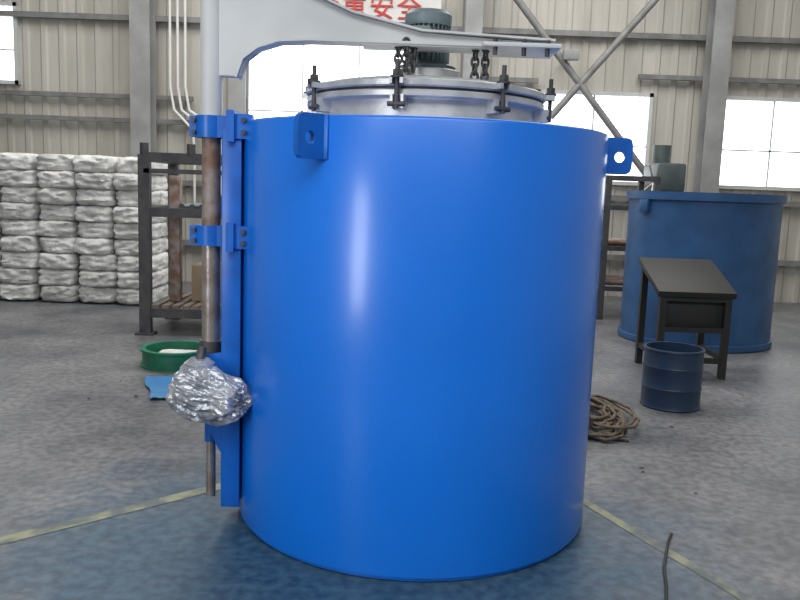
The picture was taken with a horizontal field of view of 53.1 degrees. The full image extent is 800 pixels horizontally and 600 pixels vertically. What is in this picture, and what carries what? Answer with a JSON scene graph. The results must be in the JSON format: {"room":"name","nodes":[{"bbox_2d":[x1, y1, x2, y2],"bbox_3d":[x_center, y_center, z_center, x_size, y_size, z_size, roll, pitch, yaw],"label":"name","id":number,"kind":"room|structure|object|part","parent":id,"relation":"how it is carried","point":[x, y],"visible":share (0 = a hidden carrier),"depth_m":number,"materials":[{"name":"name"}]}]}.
{"room":"industrial hall","nodes":[
{"label":"industrial hall","id":0,"kind":"room"},
{"bbox_2d":[0,281,799,599],"bbox_3d":[-0.287,1.069,2.676,13.900,0.100,17.400,2,8,0],"label":"floor","id":1,"kind":"structure","parent":0,"point":[65,455],"depth_m":3.71,"materials":[{"name":"concrete"}]},
{"bbox_2d":[0,483,220,544],"bbox_3d":[-1.282,0.897,3.273,1.947,0.001,1.772,2,8,0],"label":"floor marking line","id":2,"kind":"object","parent":1,"relation":"on","point":[110,513],"depth_m":3.31,"materials":[{"name":"yellow paint"}]},
{"bbox_2d":[129,0,156,156],"bbox_3d":[-3.344,-3.106,10.405,0.340,5.800,0.360,2,8,0],"label":"steel column","id":3,"kind":"structure","parent":1,"relation":"on","point":[142,13],"depth_m":10.34,"materials":[{"name":"metal"}]},
{"bbox_2d":[145,376,172,397],"bbox_3d":[-1.526,0.575,5.388,0.357,0.013,0.600,-1,9,-20],"label":"plastic sheet","id":4,"kind":"object","parent":1,"relation":"on","point":[158,387],"visible":0.52,"depth_m":5.40,"materials":[{"name":"blue plastic"}]},
{"bbox_2d":[140,340,199,371],"bbox_3d":[-1.696,0.423,6.076,0.530,0.135,0.530,2,8,0],"label":"basin","id":5,"kind":"object","parent":1,"relation":"on","point":[152,359],"visible":0.66,"depth_m":5.87,"materials":[{"name":"paint"}]},
{"bbox_2d":[159,349,196,352],"bbox_3d":[-1.695,0.438,6.080,0.318,0.097,0.279,2,8,0],"label":"cloth bundle","id":6,"kind":"object","parent":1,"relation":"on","point":[164,350],"visible":0.19,"depth_m":6.10,"materials":[{"name":"fabric"}]},
{"bbox_2d":[135,142,221,335],"bbox_3d":[-1.851,-0.581,7.552,0.980,1.700,1.040,2,8,0],"label":"rack","id":7,"kind":"object","parent":1,"relation":"on","point":[168,307],"visible":0.47,"depth_m":7.16,"materials":[{"name":"grey metal"}]},
{"bbox_3d":[-2.062,-0.560,7.354,0.100,1.150,0.100,2,8,0],"label":"stored post","id":8,"kind":"part","parent":7,"relation":"part of","materials":[{"name":"metal"}]},
{"bbox_2d":[228,64,248,113],"bbox_3d":[-2.094,-3.062,10.405,0.340,5.800,0.360,2,8,0],"label":"steel column","id":9,"kind":"structure","parent":1,"relation":"on","point":[238,90],"depth_m":10.34,"materials":[{"name":"metal"}]},
{"bbox_2d":[87,380,697,493],"bbox_3d":[-0.105,0.682,5.067,3.756,0.012,1.351,5,9,20],"label":"debris","id":10,"kind":"object","parent":1,"relation":"on","point":[640,467],"visible":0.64,"depth_m":4.12,"materials":[{"name":"brown wood"}]},
{"bbox_2d":[165,0,632,580],"bbox_3d":[0.062,-0.302,3.349,1.517,2.450,1.625,7,9,31],"label":"furnace","id":11,"kind":"object","parent":1,"relation":"on","point":[404,264],"visible":1,"depth_m":2.84,"materials":[{"name":"blue paint"}]},
{"bbox_3d":[-0.738,0.364,3.120,0.338,0.235,0.236,2,8,0],"label":"wrapped gear motor","id":12,"kind":"part","parent":11,"relation":"part of","materials":[{"name":"metal"}]},
{"bbox_3d":[-0.788,0.565,3.335,0.040,0.520,0.040,2,8,0],"label":"screw rod","id":13,"kind":"part","parent":11,"relation":"part of","materials":[{"name":"metal"}]},
{"bbox_3d":[-0.007,-0.937,3.110,0.031,0.163,0.031,6,9,25],"label":"chain","id":14,"kind":"part","parent":11,"relation":"part of","materials":[{"name":"metal"}]},
{"bbox_3d":[0.023,-0.933,3.090,0.031,0.163,0.031,6,9,25],"label":"chain","id":15,"kind":"part","parent":11,"relation":"part of","materials":[{"name":"metal"}]},
{"bbox_3d":[0.053,-0.949,3.108,0.031,0.135,0.031,6,9,25],"label":"chain","id":16,"kind":"part","parent":11,"relation":"part of","materials":[{"name":"metal"}]},
{"bbox_3d":[0.108,-0.889,3.325,0.988,0.119,0.988,2,8,0],"label":"lid","id":17,"kind":"part","parent":11,"relation":"part of","materials":[{"name":"silver metal"}]},
{"bbox_3d":[0.104,-0.988,3.133,0.500,0.012,0.130,2,8,0],"label":"boom cross plate","id":18,"kind":"part","parent":11,"relation":"part of","materials":[{"name":"grey paint"}]},
{"bbox_3d":[0.114,-1.052,3.302,0.240,0.220,0.240,2,8,0],"label":"fan motor","id":19,"kind":"part","parent":11,"relation":"part of","materials":[{"name":"paint"}]},
{"bbox_3d":[0.293,-0.928,3.120,0.031,0.163,0.031,6,9,25],"label":"chain","id":20,"kind":"part","parent":11,"relation":"part of","materials":[{"name":"metal"}]},
{"bbox_3d":[0.333,-0.926,3.120,0.031,0.163,0.031,6,9,25],"label":"chain","id":21,"kind":"part","parent":11,"relation":"part of","materials":[{"name":"metal"}]},
{"bbox_3d":[0.465,-0.986,3.161,0.300,0.016,0.260,2,8,0],"label":"boom plate","id":22,"kind":"part","parent":11,"relation":"part of","materials":[{"name":"grey paint"}]},
{"bbox_2d":[462,0,483,78],"bbox_3d":[0.924,-2.957,10.405,0.340,5.800,0.360,2,8,0],"label":"steel column","id":23,"kind":"structure","parent":1,"relation":"on","point":[473,16],"depth_m":10.20,"materials":[{"name":"metal"}]},
{"bbox_2d":[514,0,643,175],"bbox_3d":[2.513,-2.474,10.243,3.019,3.558,0.090,2,8,0],"label":"diagonal brace","id":24,"kind":"object","parent":23,"relation":"attached to","point":[522,6],"visible":0.48,"depth_m":10.17,"materials":[{"name":"paint"}]},
{"bbox_2d":[588,415,601,432],"bbox_3d":[1.056,0.715,4.660,0.220,0.140,0.120,2,8,0],"label":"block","id":25,"kind":"object","parent":1,"relation":"on","point":[590,418],"visible":0.13,"depth_m":4.61,"materials":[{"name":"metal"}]},
{"bbox_2d":[588,394,639,441],"bbox_3d":[1.178,0.701,4.998,0.579,0.079,0.994,2,8,0],"label":"rope coil","id":26,"kind":"object","parent":1,"relation":"on","point":[607,407],"visible":0.48,"depth_m":4.81,"materials":[{"name":"beige fabric"}]},
{"bbox_2d":[596,175,660,319],"bbox_3d":[2.448,-0.614,9.192,1.150,1.605,0.660,2,8,0],"label":"rack","id":27,"kind":"object","parent":1,"relation":"on","point":[607,244],"visible":0.34,"depth_m":8.88,"materials":[{"name":"metal"}]},
{"bbox_2d":[643,145,685,191],"bbox_3d":[3.328,-0.900,9.957,0.711,2.020,0.797,2,8,0],"label":"machine","id":28,"kind":"object","parent":1,"relation":"on","point":[673,175],"visible":0.41,"depth_m":9.58,"materials":[{"name":"paint"}]},
{"bbox_3d":[3.265,-1.810,9.979,0.220,0.230,0.220,2,8,0],"label":"drive motor","id":29,"kind":"part","parent":28,"relation":"part of","materials":[{"name":"paint"}]},
{"bbox_2d":[663,532,672,599],"bbox_3d":[0.927,1.050,2.709,0.108,0.012,1.298,4,8,13],"label":"power cable","id":30,"kind":"object","parent":1,"relation":"on","point":[671,533],"visible":1,"depth_m":3.02,"materials":[{"name":"black rubber"}]},
{"bbox_2d":[583,498,754,599],"bbox_3d":[0.992,0.971,3.313,0.896,0.001,1.920,2,8,0],"label":"floor marking line","id":31,"kind":"object","parent":1,"relation":"on","point":[725,586],"depth_m":3.14,"materials":[{"name":"yellow paint"}]},
{"bbox_2d":[640,341,705,412],"bbox_3d":[1.823,0.512,5.364,0.396,0.400,0.396,2,8,0],"label":"drum","id":32,"kind":"object","parent":1,"relation":"on","point":[672,373],"visible":1,"depth_m":5.21,"materials":[{"name":"blue paint"}]},
{"bbox_2d":[634,257,736,379],"bbox_3d":[2.267,0.133,6.420,0.600,0.888,0.596,2,8,0],"label":"desk","id":33,"kind":"object","parent":1,"relation":"on","point":[694,296],"visible":0.88,"depth_m":6.19,"materials":[{"name":"black dark painted steel"}]},
{"bbox_3d":[2.268,0.107,6.194,0.460,0.240,0.020,2,8,0],"label":"panel","id":34,"kind":"part","parent":33,"relation":"part of","materials":[{"name":"black metal"}]},
{"bbox_2d":[617,190,787,352],"bbox_3d":[2.933,-0.332,7.866,1.460,1.430,1.460,2,8,0],"label":"tank","id":35,"kind":"object","parent":1,"relation":"on","point":[740,233],"visible":0.76,"depth_m":7.26,"materials":[{"name":"paint"}]},
{"bbox_2d":[693,0,735,192],"bbox_3d":[4.102,-2.846,10.405,0.340,5.800,0.360,2,8,0],"label":"steel column","id":36,"kind":"structure","parent":1,"relation":"on","point":[721,13],"depth_m":10.36,"materials":[{"name":"metal"}]},
{"bbox_2d":[551,0,658,118],"bbox_3d":[3.026,-3.571,10.087,2.170,2.607,0.090,2,8,0],"label":"diagonal brace","id":37,"kind":"object","parent":36,"relation":"attached to","point":[651,3],"visible":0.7,"depth_m":10.12,"materials":[{"name":"paint"}]},
{"bbox_2d":[0,0,799,302],"bbox_3d":[-0.144,-3.032,10.673,13.500,5.800,0.020,2,8,0],"label":"wall","id":38,"kind":"structure","parent":0,"point":[57,55],"depth_m":10.67,"materials":[{"name":"beige metal"}]},
{"bbox_2d":[0,2,20,84],"bbox_3d":[-5.784,-3.424,10.625,1.450,1.050,0.100,2,8,0],"label":"window","id":39,"kind":"structure","parent":38,"relation":"in","point":[15,6],"depth_m":10.60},
{"bbox_2d":[168,0,221,202],"bbox_3d":[-2.674,-3.094,10.485,0.716,4.000,0.036,2,8,0],"label":"conduit pipes","id":40,"kind":"object","parent":38,"relation":"attached to","point":[169,1],"visible":0.62,"depth_m":10.48,"materials":[{"name":"white metal"}]},
{"bbox_2d":[249,45,360,112],"bbox_3d":[-0.933,-2.650,10.710,2.300,1.830,0.100,2,8,0],"label":"window","id":41,"kind":"structure","parent":38,"relation":"in","point":[302,89],"depth_m":10.68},
{"bbox_2d":[333,0,441,21],"bbox_3d":[-0.567,-3.834,10.311,2.200,0.440,0.048,2,8,0],"label":"sign","id":42,"kind":"object","parent":38,"relation":"attached to","point":[394,10],"visible":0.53,"depth_m":10.31,"materials":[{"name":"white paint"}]},
{"bbox_2d":[0,10,799,265],"bbox_3d":[-0.158,-2.649,10.643,13.500,4.020,0.085,2,8,0],"label":"wall beams","id":43,"kind":"structure","parent":38,"relation":"attached to","point":[3,13],"depth_m":10.54,"materials":[{"name":"metal"}]},
{"bbox_2d":[562,49,579,60],"bbox_3d":[2.160,-3.125,10.325,0.200,0.130,0.560,2,8,0],"label":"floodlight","id":44,"kind":"object","parent":38,"relation":"attached to","point":[568,54],"visible":0.97,"depth_m":10.05,"materials":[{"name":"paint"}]},
{"bbox_2d":[537,89,653,185],"bbox_3d":[2.578,-2.176,10.760,1.550,1.220,0.100,2,8,0],"label":"window frame","id":45,"kind":"structure","parent":38,"relation":"in","point":[650,96],"depth_m":10.68,"materials":[{"name":"white metal"}]},
{"bbox_2d":[719,96,799,190],"bbox_3d":[4.976,-2.092,10.760,1.450,1.220,0.100,2,8,0],"label":"window","id":46,"kind":"structure","parent":38,"relation":"in","point":[774,100],"depth_m":10.75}
]}

